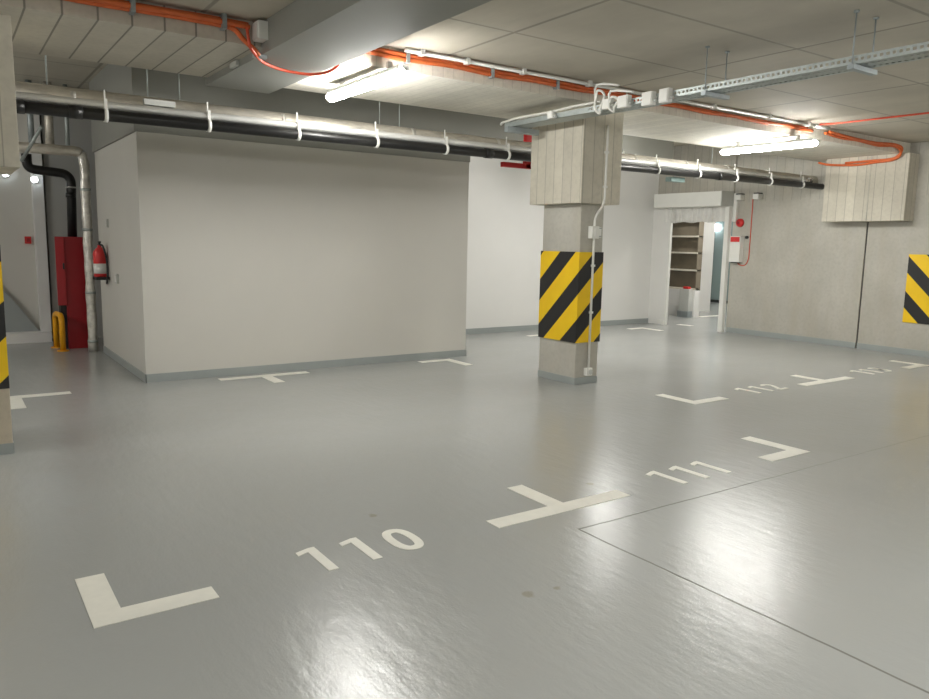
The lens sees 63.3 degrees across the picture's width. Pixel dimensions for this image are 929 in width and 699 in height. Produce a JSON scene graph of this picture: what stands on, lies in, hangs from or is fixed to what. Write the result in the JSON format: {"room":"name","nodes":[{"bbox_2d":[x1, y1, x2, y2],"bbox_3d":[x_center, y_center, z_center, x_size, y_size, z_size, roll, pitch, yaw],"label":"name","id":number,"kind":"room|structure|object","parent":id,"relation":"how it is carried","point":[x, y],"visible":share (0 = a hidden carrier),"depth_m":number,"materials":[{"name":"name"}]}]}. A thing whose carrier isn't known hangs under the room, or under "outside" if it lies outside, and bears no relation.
{"room":"parking garage","nodes":[
{"label":"parking garage","id":0,"kind":"room"},
{"bbox_2d":[0,114,52,337],"bbox_3d":[-9.428,-1.574,8.482,10.250,3.360,0.200,-4,10,-34],"label":"wall","id":1,"kind":"structure","parent":0,"point":[18,262],"depth_m":10.57,"materials":[{"name":"paint"}]},
{"bbox_2d":[24,236,30,243],"bbox_3d":[-6.149,-1.541,10.624,0.080,0.100,0.047,-4,10,-34],"label":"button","id":2,"kind":"object","parent":1,"relation":"attached to","point":[27,239],"visible":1,"depth_m":10.61,"materials":[{"name":"red plastic"}]},
{"bbox_2d":[27,114,51,331],"bbox_3d":[-5.973,-1.871,10.587,0.130,3.230,0.220,-4,10,-34],"label":"trim","id":3,"kind":"structure","parent":1,"relation":"attached to","point":[37,190],"depth_m":10.56,"materials":[{"name":"white paint"}]},
{"bbox_2d":[20,125,42,161],"bbox_3d":[-5.038,-2.393,8.773,0.468,0.401,0.035,6,9,30],"label":"strut","id":4,"kind":"object","parent":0,"point":[40,128],"visible":0.95,"depth_m":8.75,"materials":[{"name":"metal"}]},
{"bbox_2d":[40,115,102,336],"bbox_3d":[-5.533,-1.847,10.940,0.930,3.360,0.150,-4,10,-34],"label":"wall","id":5,"kind":"structure","parent":0,"point":[79,130],"depth_m":10.71,"materials":[{"name":"paint"}]},
{"bbox_2d":[30,176,38,182],"bbox_3d":[-5.914,-2.340,10.377,0.098,0.100,0.070,-4,10,-34],"label":"light","id":6,"kind":"object","parent":5,"relation":"attached to","point":[34,179],"visible":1,"depth_m":10.37,"materials":[{"name":"white plastic"}]},
{"bbox_2d":[89,64,470,161],"bbox_3d":[-2.281,-2.850,9.497,4.035,0.840,2.475,-4,10,-34],"label":"wall","id":7,"kind":"structure","parent":0,"point":[112,78],"depth_m":8.32,"materials":[{"name":"grey paint"}]},
{"bbox_2d":[94,131,468,373],"bbox_3d":[-2.310,-1.190,9.751,4.010,2.520,2.450,-4,10,-34],"label":"wall","id":8,"kind":"structure","parent":0,"point":[223,253],"depth_m":8.51,"materials":[{"name":"paint"}]},
{"bbox_2d":[93,241,109,283],"bbox_3d":[-4.372,-1.047,9.080,0.164,0.504,0.298,-4,10,-34],"label":"fire extinguisher","id":9,"kind":"object","parent":8,"relation":"attached to","point":[100,260],"visible":1,"depth_m":9.05,"materials":[{"name":"red metal"}]},
{"bbox_2d":[105,219,108,227],"bbox_3d":[-4.261,-1.504,8.987,0.027,0.100,0.100,-4,10,-34],"label":"light switch","id":10,"kind":"object","parent":8,"relation":"attached to","point":[106,220],"visible":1,"depth_m":8.95,"materials":[{"name":"grey plastic"}]},
{"bbox_2d":[114,274,118,283],"bbox_3d":[-4.009,-0.815,8.692,0.032,0.110,0.120,-4,10,-34],"label":"power socket","id":11,"kind":"object","parent":8,"relation":"attached to","point":[116,276],"visible":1,"depth_m":8.65,"materials":[{"name":"grey plastic"}]},
{"bbox_2d":[103,318,647,382],"bbox_3d":[0.025,-0.167,11.520,9.740,0.090,2.440,-4,10,-34],"label":"baseboard","id":12,"kind":"structure","parent":8,"relation":"attached to","point":[146,378],"depth_m":8.94,"materials":[{"name":"grey paint"}]},
{"bbox_2d":[13,51,691,146],"bbox_3d":[-1.037,-3.669,11.733,28.000,0.200,8.800,-4,10,-34],"label":"ceiling","id":13,"kind":"structure","parent":0,"point":[74,73],"depth_m":8.64,"materials":[{"name":"grey concrete"}]},
{"bbox_2d":[25,79,34,142],"bbox_3d":[-5.346,-2.870,9.283,0.070,0.860,0.068,-4,10,-34],"label":"riser pipe","id":14,"kind":"object","parent":13,"relation":"attached to","point":[30,120],"visible":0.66,"depth_m":9.27,"materials":[{"name":"metal"}]},
{"bbox_2d":[42,81,54,144],"bbox_3d":[-5.181,-2.883,9.396,0.100,0.860,0.098,-4,10,-34],"label":"riser pipe","id":15,"kind":"object","parent":13,"relation":"attached to","point":[48,120],"visible":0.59,"depth_m":9.38,"materials":[{"name":"metal"}]},
{"bbox_2d":[63,84,69,145],"bbox_3d":[-5.016,-2.896,9.509,0.050,0.860,0.049,-4,10,-34],"label":"riser pipe","id":16,"kind":"object","parent":13,"relation":"attached to","point":[66,120],"visible":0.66,"depth_m":9.51,"materials":[{"name":"metal"}]},
{"bbox_2d":[15,55,817,182],"bbox_3d":[0.011,-2.596,8.156,13.552,0.875,0.218,-4,10,-34],"label":"insulated pipe","id":17,"kind":"object","parent":13,"relation":"hanging from","point":[46,89],"visible":0.39,"depth_m":6.91,"materials":[{"name":"metal"}]},
{"bbox_2d":[16,90,823,189],"bbox_3d":[0.076,-2.202,8.105,13.552,0.278,0.110,-4,10,-34],"label":"drain pipe","id":18,"kind":"object","parent":17,"relation":"hanging from","point":[23,107],"visible":0.91,"depth_m":7.08,"materials":[{"name":"black plastic"}]},
{"bbox_2d":[16,99,24,113],"bbox_3d":[-3.404,-1.848,5.732,0.100,0.106,0.104,-4,10,-34],"label":"socket","id":19,"kind":"object","parent":18,"relation":"attached to","point":[20,104],"depth_m":5.71,"materials":[{"name":"black plastic"}]},
{"bbox_2d":[68,105,82,119],"bbox_3d":[-3.075,-1.875,5.958,0.100,0.106,0.104,-4,10,-34],"label":"socket","id":20,"kind":"object","parent":18,"relation":"attached to","point":[74,111],"depth_m":5.92,"materials":[{"name":"black plastic"}]},
{"bbox_2d":[15,91,812,182],"bbox_3d":[-0.047,-2.211,8.042,13.280,0.119,0.110,-4,10,-34],"label":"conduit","id":21,"kind":"object","parent":18,"relation":"on","point":[25,96],"visible":0.93,"depth_m":7.07,"materials":[{"name":"metal"}]},
{"bbox_2d":[483,148,494,158],"bbox_3d":[0.259,-2.143,8.242,0.100,0.106,0.104,-4,10,-34],"label":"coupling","id":22,"kind":"object","parent":18,"relation":"attached to","point":[488,153],"depth_m":8.20,"materials":[{"name":"black plastic"}]},
{"bbox_2d":[717,172,724,180],"bbox_3d":[3.552,-2.407,10.497,0.100,0.106,0.104,-4,10,-34],"label":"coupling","id":23,"kind":"object","parent":18,"relation":"attached to","point":[721,176],"depth_m":10.46,"materials":[{"name":"black plastic"}]},
{"bbox_2d":[665,176,684,182],"bbox_3d":[2.841,-2.328,10.161,0.280,0.140,0.100,-4,10,-34],"label":"sensor","id":24,"kind":"object","parent":17,"relation":"hanging from","point":[667,179],"visible":0.91,"depth_m":10.11,"materials":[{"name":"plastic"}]},
{"bbox_2d":[500,128,531,168],"bbox_3d":[0.620,-2.619,8.787,0.430,0.985,0.060,-4,10,-34],"label":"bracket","id":25,"kind":"object","parent":13,"relation":"attached to","point":[527,138],"visible":0.56,"depth_m":8.86,"materials":[{"name":"metal"}]},
{"bbox_2d":[471,114,673,158],"bbox_3d":[1.592,-3.116,10.823,3.870,0.535,0.305,-4,10,-34],"label":"beam","id":26,"kind":"structure","parent":13,"relation":"attached to","point":[481,125],"depth_m":11.19,"materials":[{"name":"grey paint"}]},
{"bbox_2d":[0,302,928,698],"bbox_3d":[2.354,0.629,7.271,28.000,0.200,21.000,-4,10,-34],"label":"floor","id":27,"kind":"structure","parent":0,"point":[806,575],"depth_m":3.99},
{"bbox_2d":[0,14,19,454],"bbox_3d":[-3.375,-0.732,5.152,0.580,2.866,0.820,-4,10,-34],"label":"column","id":28,"kind":"structure","parent":27,"relation":"on","point":[9,143],"depth_m":4.85,"materials":[{"name":"concrete"}]},
{"bbox_2d":[0,251,9,388],"bbox_3d":[-3.395,-0.242,5.208,0.342,0.966,0.612,-4,10,-34],"label":"panel","id":29,"kind":"object","parent":28,"relation":"attached to","point":[4,373],"visible":1,"depth_m":5.07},
{"bbox_2d":[6,331,51,343],"bbox_3d":[-6.338,-0.167,10.488,1.020,0.130,0.400,-4,10,-34],"label":"step","id":30,"kind":"structure","parent":27,"relation":"on","point":[29,336],"depth_m":10.47,"materials":[{"name":"white paint"}]},
{"bbox_2d":[3,290,39,331],"bbox_3d":[-6.451,-0.824,10.472,0.900,1.170,0.130,-4,10,-34],"label":"ramp","id":31,"kind":"object","parent":30,"relation":"on","point":[16,320],"visible":0.83,"depth_m":10.56,"materials":[{"name":"grey concrete"}]},
{"bbox_2d":[10,391,71,408],"bbox_3d":[-3.856,0.459,6.884,0.530,0.003,0.600,-4,10,-34],"label":"bay mark","id":32,"kind":"object","parent":27,"relation":"on","point":[16,402],"visible":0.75,"depth_m":6.95,"materials":[{"name":"white paint"}]},
{"bbox_2d":[19,142,98,351],"bbox_3d":[-5.345,-1.219,9.283,1.429,2.592,0.128,-4,10,-34],"label":"pipe","id":33,"kind":"object","parent":27,"relation":"on","point":[38,148],"visible":0.95,"depth_m":9.55,"materials":[{"name":"metal"}]},
{"bbox_2d":[51,311,68,351],"bbox_3d":[-5.324,-0.248,9.903,0.140,0.496,0.521,-5,10,-39],"label":"barrier","id":34,"kind":"object","parent":27,"relation":"on","point":[59,337],"visible":1,"depth_m":9.77,"materials":[{"name":"yellow metal"}]},
{"bbox_2d":[54,237,87,348],"bbox_3d":[-5.234,-0.756,10.025,0.340,1.470,0.315,-4,10,-34],"label":"cabinet","id":35,"kind":"object","parent":27,"relation":"on","point":[69,253],"visible":0.93,"depth_m":9.93,"materials":[{"name":"red metal"}]},
{"bbox_2d":[21,153,76,236],"bbox_3d":[-5.365,-1.985,9.776,0.608,1.031,0.132,-4,10,-34],"label":"drain pipe","id":36,"kind":"object","parent":35,"relation":"on","point":[70,194],"visible":0.97,"depth_m":9.84,"materials":[{"name":"black plastic"}]},
{"bbox_2d":[65,193,75,197],"bbox_3d":[-5.170,-2.026,9.906,0.128,0.060,0.128,-4,10,-34],"label":"socket","id":37,"kind":"object","parent":36,"relation":"attached to","point":[68,195],"depth_m":9.86,"materials":[{"name":"black plastic"}]},
{"bbox_2d":[75,573,218,627],"bbox_3d":[-1.371,1.026,3.242,0.480,0.003,0.500,-4,10,-34],"label":"bay mark","id":38,"kind":"object","parent":27,"relation":"on","point":[102,606],"visible":1,"depth_m":3.11,"materials":[{"name":"white paint"}]},
{"bbox_2d":[219,371,308,382],"bbox_3d":[-2.090,0.313,8.154,1.000,0.003,0.500,-4,10,-34],"label":"bay mark","id":39,"kind":"object","parent":27,"relation":"on","point":[269,377],"visible":1,"depth_m":8.20,"materials":[{"name":"white paint"}]},
{"bbox_2d":[295,529,423,570],"bbox_3d":[-0.498,0.977,3.706,0.606,0.003,0.287,-4,10,-34],"label":"bay number","id":40,"kind":"object","parent":27,"relation":"on","point":[418,543],"visible":1,"depth_m":3.73,"materials":[{"name":"white paint"}]},
{"bbox_2d":[418,359,472,364],"bbox_3d":[-0.244,0.169,9.425,0.480,0.003,0.530,-4,10,-34],"label":"bay mark","id":41,"kind":"object","parent":27,"relation":"on","point":[449,360],"visible":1,"depth_m":9.52,"materials":[{"name":"white paint"}]},
{"bbox_2d":[486,485,630,527],"bbox_3d":[0.453,0.884,4.491,1.000,0.003,0.500,-4,10,-34],"label":"bay mark","id":42,"kind":"object","parent":27,"relation":"on","point":[553,506],"visible":1,"depth_m":4.39,"materials":[{"name":"white paint"}]},
{"bbox_2d":[530,107,623,384],"bbox_3d":[1.177,-1.085,8.272,0.560,2.866,0.820,-4,10,-34],"label":"column","id":43,"kind":"structure","parent":27,"relation":"on","point":[568,158],"depth_m":7.98,"materials":[{"name":"concrete"}]},
{"bbox_2d":[538,251,603,342],"bbox_3d":[1.165,-0.595,8.326,0.352,0.966,0.622,-4,10,-34],"label":"panel","id":44,"kind":"object","parent":43,"relation":"attached to","point":[565,277],"visible":1,"depth_m":8.13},
{"bbox_2d":[584,367,592,375],"bbox_3d":[1.343,0.241,8.192,0.085,0.085,0.056,-4,10,-34],"label":"power socket","id":45,"kind":"object","parent":43,"relation":"attached to","point":[587,371],"visible":1,"depth_m":8.17,"materials":[{"name":"white plastic"}]},
{"bbox_2d":[588,226,598,238],"bbox_3d":[1.367,-1.237,7.968,0.100,0.130,0.072,-4,10,-34],"label":"light switch","id":46,"kind":"object","parent":43,"relation":"attached to","point":[593,231],"visible":1,"depth_m":7.94,"materials":[{"name":"white plastic"}]},
{"bbox_2d":[587,125,608,367],"bbox_3d":[1.409,-1.041,7.978,0.146,2.570,0.054,7,10,36],"label":"conduit","id":47,"kind":"object","parent":43,"relation":"attached to","point":[606,152],"visible":1,"depth_m":8.00,"materials":[{"name":"white plastic"}]},
{"bbox_2d":[627,327,663,330],"bbox_3d":[3.265,-0.361,13.639,0.410,0.003,0.520,-4,10,-34],"label":"bay mark","id":48,"kind":"object","parent":27,"relation":"on","point":[641,327],"visible":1,"depth_m":13.75,"materials":[{"name":"white paint"}]},
{"bbox_2d":[677,289,692,317],"bbox_3d":[4.744,-0.999,16.212,0.150,0.600,0.280,-4,10,-34],"label":"post","id":49,"kind":"object","parent":27,"relation":"on","point":[685,295],"visible":1,"depth_m":16.15,"materials":[{"name":"grey plastic"}]},
{"bbox_2d":[646,461,730,483],"bbox_3d":[1.494,0.825,5.057,0.550,0.003,0.287,-4,10,-34],"label":"bay number","id":50,"kind":"object","parent":27,"relation":"on","point":[694,463],"visible":1,"depth_m":5.06,"materials":[{"name":"white paint"}]},
{"bbox_2d":[656,394,727,403],"bbox_3d":[2.291,0.478,7.603,0.520,0.003,0.500,-4,10,-34],"label":"bay mark","id":51,"kind":"object","parent":27,"relation":"on","point":[661,395],"visible":1,"depth_m":7.48,"materials":[{"name":"white paint"}]},
{"bbox_2d":[710,221,732,302],"bbox_3d":[6.897,-2.430,20.717,0.080,2.250,1.300,-4,10,-34],"label":"door","id":52,"kind":"structure","parent":27,"relation":"on","point":[719,233],"depth_m":20.66,"materials":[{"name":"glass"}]},
{"bbox_2d":[734,384,787,392],"bbox_3d":[3.195,0.421,8.130,0.600,0.003,0.287,-4,10,-34],"label":"bay number","id":53,"kind":"object","parent":27,"relation":"on","point":[776,387],"visible":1,"depth_m":8.13,"materials":[{"name":"white paint"}]},
{"bbox_2d":[741,436,809,460],"bbox_3d":[2.240,0.746,5.709,0.480,0.003,0.515,-4,10,-34],"label":"bay mark","id":54,"kind":"object","parent":27,"relation":"on","point":[789,451],"visible":1,"depth_m":5.63,"materials":[{"name":"white paint"}]},
{"bbox_2d":[791,375,852,385],"bbox_3d":[4.062,0.340,8.823,1.000,0.003,0.480,-4,10,-34],"label":"bay mark","id":55,"kind":"object","parent":27,"relation":"on","point":[819,381],"visible":1,"depth_m":8.75,"materials":[{"name":"white paint"}]},
{"bbox_2d":[850,368,890,373],"bbox_3d":[5.105,0.269,9.470,0.576,0.003,0.287,-4,10,-34],"label":"bay number","id":56,"kind":"object","parent":27,"relation":"on","point":[867,368],"visible":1,"depth_m":9.46,"materials":[{"name":"white paint"}]},
{"bbox_2d":[891,360,928,368],"bbox_3d":[5.828,0.198,10.069,0.550,0.003,0.480,-4,10,-34],"label":"bay mark","id":57,"kind":"object","parent":27,"relation":"on","point":[915,365],"visible":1,"depth_m":9.99,"materials":[{"name":"white paint"}]},
{"bbox_2d":[138,0,928,142],"bbox_3d":[4.917,-2.158,3.216,28.000,0.500,12.200,-4,10,-34],"label":"ceiling","id":58,"kind":"structure","parent":0,"point":[637,45],"depth_m":5.76,"materials":[{"name":"grey concrete"}]},
{"bbox_2d":[0,0,260,77],"bbox_3d":[-5.956,-2.191,3.125,10.000,0.495,1.320,-4,10,-34],"label":"beam","id":59,"kind":"structure","parent":58,"relation":"attached to","point":[56,28],"depth_m":5.29,"materials":[{"name":"grey concrete"}]},
{"bbox_2d":[64,0,260,56],"bbox_3d":[-2.895,-2.107,4.412,3.482,0.245,0.084,-4,10,-34],"label":"conduit","id":60,"kind":"object","parent":59,"relation":"attached to","point":[221,21],"visible":0.98,"depth_m":5.05,"materials":[{"name":"plastic"}]},
{"bbox_2d":[205,0,491,93],"bbox_3d":[1.648,-1.774,1.444,0.570,0.550,12.930,-4,10,-34],"label":"beam","id":61,"kind":"structure","parent":58,"relation":"attached to","point":[307,36],"depth_m":4.94,"materials":[{"name":"grey paint"}]},
{"bbox_2d":[230,60,238,68],"bbox_3d":[-1.799,-2.228,5.895,0.030,0.044,0.160,-4,10,-34],"label":"clamp","id":62,"kind":"object","parent":61,"relation":"attached to","point":[234,64],"visible":1,"depth_m":5.87,"materials":[{"name":"grey plastic"}]},
{"bbox_2d":[252,54,266,59],"bbox_3d":[-1.480,-2.116,5.447,0.100,0.027,0.040,-4,10,-34],"label":"clamp","id":63,"kind":"object","parent":61,"relation":"attached to","point":[263,57],"visible":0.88,"depth_m":5.44,"materials":[{"name":"metal"}]},
{"bbox_2d":[252,20,267,42],"bbox_3d":[-1.446,-2.249,5.333,0.080,0.125,0.120,-4,10,-34],"label":"junction box","id":64,"kind":"object","parent":61,"relation":"attached to","point":[260,27],"visible":1,"depth_m":5.29,"materials":[{"name":"white plastic"}]},
{"bbox_2d":[245,27,339,75],"bbox_3d":[-1.333,-2.201,5.635,0.795,0.183,0.331,-6,11,-42],"label":"cable","id":65,"kind":"object","parent":61,"relation":"hanging from","point":[246,28],"visible":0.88,"depth_m":5.78,"materials":[{"name":"orange plastic"}]},
{"bbox_2d":[284,46,910,161],"bbox_3d":[2.325,-2.834,8.800,8.980,0.495,1.320,-4,10,-34],"label":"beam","id":66,"kind":"structure","parent":58,"relation":"attached to","point":[427,86],"depth_m":7.66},
{"bbox_2d":[326,61,408,101],"bbox_3d":[-0.811,-2.196,6.164,0.100,0.156,1.371,-4,10,-34],"label":"lamp","id":67,"kind":"object","parent":66,"relation":"attached to","point":[392,73],"visible":1,"depth_m":6.03,"materials":[{"name":"white plastic"}]},
{"bbox_2d":[365,48,813,131],"bbox_3d":[1.671,-2.525,7.547,6.411,0.100,0.059,-4,10,-34],"label":"conduit","id":68,"kind":"object","parent":66,"relation":"attached to","point":[407,58],"visible":0.78,"depth_m":6.69,"materials":[{"name":"plastic"}]},
{"bbox_2d":[628,93,807,128],"bbox_3d":[2.929,-2.628,8.412,3.151,0.053,0.030,-4,10,-34],"label":"conduit","id":69,"kind":"object","parent":66,"relation":"attached to","point":[633,95],"visible":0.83,"depth_m":8.25,"materials":[{"name":"orange plastic"}]},
{"bbox_2d":[720,135,819,154],"bbox_3d":[3.813,-2.575,9.478,0.100,0.156,1.371,-4,10,-34],"label":"lamp","id":70,"kind":"object","parent":66,"relation":"attached to","point":[810,142],"visible":1,"depth_m":9.39,"materials":[{"name":"grey plastic"}]},
{"bbox_2d":[720,141,817,154],"bbox_3d":[3.803,-2.531,9.497,0.100,0.062,1.340,-4,10,-34],"label":"diffuser","id":71,"kind":"object","parent":70,"relation":"attached to","point":[780,145],"depth_m":9.44,"materials":[{"name":"white plastic"}]},
{"bbox_2d":[404,48,830,129],"bbox_3d":[2.042,-2.575,7.719,6.101,0.054,0.063,-4,10,-34],"label":"conduit","id":72,"kind":"object","parent":58,"relation":"attached to","point":[421,52],"visible":0.83,"depth_m":6.96,"materials":[{"name":"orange plastic"}]},
{"bbox_2d":[504,10,928,135],"bbox_3d":[2.950,-1.935,4.534,0.420,0.390,8.520,-4,10,-34],"label":"cable tray","id":73,"kind":"object","parent":58,"relation":"hanging from","point":[864,66],"visible":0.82,"depth_m":5.51,"materials":[{"name":"metal"}]},
{"bbox_2d":[500,100,601,125],"bbox_3d":[0.801,-2.306,7.380,0.061,0.054,1.526,-4,10,-34],"label":"cable","id":74,"kind":"object","parent":73,"relation":"on","point":[599,101],"visible":1,"depth_m":7.29,"materials":[{"name":"plastic"}]},
{"bbox_2d":[547,111,556,118],"bbox_3d":[0.848,-2.266,7.277,0.060,0.070,0.095,-4,10,-34],"label":"junction box","id":75,"kind":"object","parent":73,"relation":"attached to","point":[550,114],"visible":1,"depth_m":7.26,"materials":[{"name":"white plastic"}]},
{"bbox_2d":[593,83,619,114],"bbox_3d":[1.241,-2.231,6.679,0.056,0.276,0.284,-5,10,-39],"label":"cable","id":76,"kind":"object","parent":73,"relation":"on","point":[598,84],"visible":1,"depth_m":6.71,"materials":[{"name":"white plastic"}]},
{"bbox_2d":[602,98,613,109],"bbox_3d":[1.273,-2.170,6.667,0.060,0.085,0.125,-4,10,-34],"label":"junction box","id":77,"kind":"object","parent":73,"relation":"attached to","point":[605,101],"visible":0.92,"depth_m":6.65,"materials":[{"name":"white plastic"}]},
{"bbox_2d":[617,94,632,108],"bbox_3d":[1.386,-2.140,6.505,0.060,0.100,0.145,-4,10,-34],"label":"junction box","id":78,"kind":"object","parent":73,"relation":"attached to","point":[624,101],"visible":1,"depth_m":6.48,"materials":[{"name":"white plastic"}]},
{"bbox_2d":[608,89,633,112],"bbox_3d":[1.340,-2.167,6.542,0.055,0.201,0.282,-5,10,-39],"label":"cable","id":79,"kind":"object","parent":78,"relation":"hanging from","point":[614,90],"visible":1,"depth_m":6.56,"materials":[{"name":"white plastic"}]},
{"bbox_2d":[641,91,657,106],"bbox_3d":[1.542,-2.090,6.284,0.060,0.110,0.140,-4,10,-34],"label":"junction box","id":80,"kind":"object","parent":73,"relation":"attached to","point":[649,98],"visible":1,"depth_m":6.26,"materials":[{"name":"white plastic"}]},
{"bbox_2d":[659,88,673,103],"bbox_3d":[1.644,-2.067,6.137,0.060,0.110,0.125,-4,10,-34],"label":"junction box","id":81,"kind":"object","parent":73,"relation":"attached to","point":[666,95],"visible":1,"depth_m":6.12,"materials":[{"name":"white plastic"}]},
{"bbox_2d":[819,112,928,124],"bbox_3d":[6.298,-2.369,6.744,0.102,0.024,6.428,-5,10,-36],"label":"cable","id":82,"kind":"object","parent":58,"relation":"attached to","point":[924,112],"visible":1,"depth_m":8.80,"materials":[{"name":"orange plastic"}]},
{"bbox_2d":[466,156,658,328],"bbox_3d":[1.278,-2.031,13.185,5.880,3.360,0.280,-4,10,-34],"label":"wall","id":83,"kind":"structure","parent":0,"point":[505,245],"depth_m":12.88,"materials":[{"name":"white paint"}]},
{"bbox_2d":[648,208,671,323],"bbox_3d":[3.789,-1.605,14.585,0.100,2.220,0.400,-4,10,-34],"label":"wall pier","id":84,"kind":"object","parent":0,"point":[660,235],"visible":0.93,"depth_m":14.55,"materials":[{"name":"white paint"}]},
{"bbox_2d":[668,288,699,316],"bbox_3d":[4.644,-1.055,16.662,0.180,0.580,1.190,-4,10,-34],"label":"wall","id":85,"kind":"structure","parent":0,"point":[673,301],"depth_m":16.49,"materials":[{"name":"white paint"}]},
{"bbox_2d":[669,222,703,289],"bbox_3d":[4.676,-2.190,16.477,0.170,1.720,1.140,-4,10,-34],"label":"shelf unit","id":86,"kind":"object","parent":85,"relation":"on","point":[687,238],"visible":0.46,"depth_m":16.36,"materials":[{"name":"beige wood"}]},
{"bbox_2d":[658,144,737,200],"bbox_3d":[4.276,-3.216,14.047,0.300,1.140,1.980,-4,10,-34],"label":"lintel","id":87,"kind":"object","parent":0,"point":[693,152],"visible":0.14,"depth_m":13.77,"materials":[{"name":"concrete"}]},
{"bbox_2d":[654,191,733,331],"bbox_3d":[4.129,-1.624,13.879,0.335,2.470,1.530,-4,10,-34],"label":"gate","id":88,"kind":"object","parent":87,"relation":"attached to","point":[712,206],"visible":1,"depth_m":13.49,"materials":[{"name":"white metal"}]},
{"bbox_2d":[665,206,725,222],"bbox_3d":[4.222,-2.461,13.795,0.104,0.285,1.320,-4,10,-34],"label":"door lintel","id":89,"kind":"object","parent":88,"relation":"hanging from","point":[710,214],"depth_m":13.73,"materials":[{"name":"white concrete"}]},
{"bbox_2d":[699,222,714,310],"bbox_3d":[5.613,-2.594,17.750,0.400,3.360,0.330,-4,10,-34],"label":"pillar","id":90,"kind":"structure","parent":0,"point":[709,228],"depth_m":17.70,"materials":[{"name":"white paint"}]},
{"bbox_2d":[726,142,928,350],"bbox_3d":[8.928,-1.078,7.546,0.250,3.360,14.420,-4,10,-34],"label":"wall","id":91,"kind":"structure","parent":0,"point":[802,275],"depth_m":12.06,"materials":[{"name":"concrete"}]},
{"bbox_2d":[732,193,738,221],"bbox_3d":[4.750,-2.486,13.207,0.060,0.490,0.070,-4,10,-34],"label":"duct","id":92,"kind":"object","parent":91,"relation":"attached to","point":[735,202],"visible":0.91,"depth_m":13.19,"materials":[{"name":"white plastic"}]},
{"bbox_2d":[729,236,747,262],"bbox_3d":[4.788,-1.750,13.185,0.120,0.470,0.295,-4,10,-34],"label":"control box","id":93,"kind":"object","parent":91,"relation":"attached to","point":[736,242],"visible":1,"depth_m":13.16,"materials":[{"name":"white plastic"}]},
{"bbox_2d":[735,193,744,199],"bbox_3d":[4.780,-2.649,13.085,0.132,0.108,0.110,-4,10,-34],"label":"detector","id":94,"kind":"object","parent":91,"relation":"attached to","point":[739,196],"visible":1,"depth_m":13.04,"materials":[{"name":"white plastic"}]},
{"bbox_2d":[736,219,743,226],"bbox_3d":[4.795,-2.211,13.164,0.073,0.150,0.150,-4,10,-34],"label":"fire alarm","id":95,"kind":"object","parent":91,"relation":"attached to","point":[740,222],"visible":1,"depth_m":13.13,"materials":[{"name":"red plastic"}]},
{"bbox_2d":[738,200,752,265],"bbox_3d":[4.881,-2.061,13.105,0.028,1.217,0.226,-5,10,-38],"label":"cable","id":96,"kind":"object","parent":91,"relation":"attached to","point":[752,200],"visible":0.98,"depth_m":13.03,"materials":[{"name":"red plastic"}]},
{"bbox_2d":[753,193,762,199],"bbox_3d":[4.978,-2.604,12.800,0.132,0.108,0.110,-4,10,-34],"label":"detector","id":97,"kind":"object","parent":91,"relation":"attached to","point":[757,196],"visible":1,"depth_m":12.76,"materials":[{"name":"white plastic"}]},
{"bbox_2d":[726,327,928,356],"bbox_3d":[8.794,0.552,7.694,0.014,0.085,14.400,-4,10,-34],"label":"baseboard","id":98,"kind":"structure","parent":91,"relation":"attached to","point":[728,329],"depth_m":11.94,"materials":[{"name":"grey paint"}]},
{"bbox_2d":[865,156,871,220],"bbox_3d":[5.928,-2.360,11.058,0.013,0.941,0.015,-4,10,-34],"label":"trim","id":99,"kind":"structure","parent":91,"relation":"attached to","point":[871,156],"depth_m":11.06,"materials":[{"name":"concrete"}]},
{"bbox_2d":[822,153,919,221],"bbox_3d":[6.001,-2.378,11.201,0.282,0.941,1.220,-4,10,-34],"label":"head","id":100,"kind":"structure","parent":91,"relation":"attached to","point":[893,184],"depth_m":11.04},
{"bbox_2d":[818,130,902,165],"bbox_3d":[5.038,-2.776,10.563,1.969,0.264,1.279,-4,10,-34],"label":"conduit","id":101,"kind":"object","parent":100,"relation":"attached to","point":[829,133],"visible":1,"depth_m":10.48,"materials":[{"name":"orange plastic"}]},
{"bbox_2d":[902,254,928,323],"bbox_3d":[6.679,-0.834,10.612,0.010,0.985,0.900,-4,10,-34],"label":"panel","id":102,"kind":"object","parent":91,"relation":"attached to","point":[916,301],"visible":1,"depth_m":10.84,"materials":[{"name":"yellow paint"}]},
{"bbox_2d":[856,222,868,347],"bbox_3d":[6.190,-1.529,11.512,0.225,3.030,0.035,-4,10,-34],"label":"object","id":103,"kind":"structure","parent":0,"point":[868,222],"depth_m":11.53,"materials":[{"name":"metal"}]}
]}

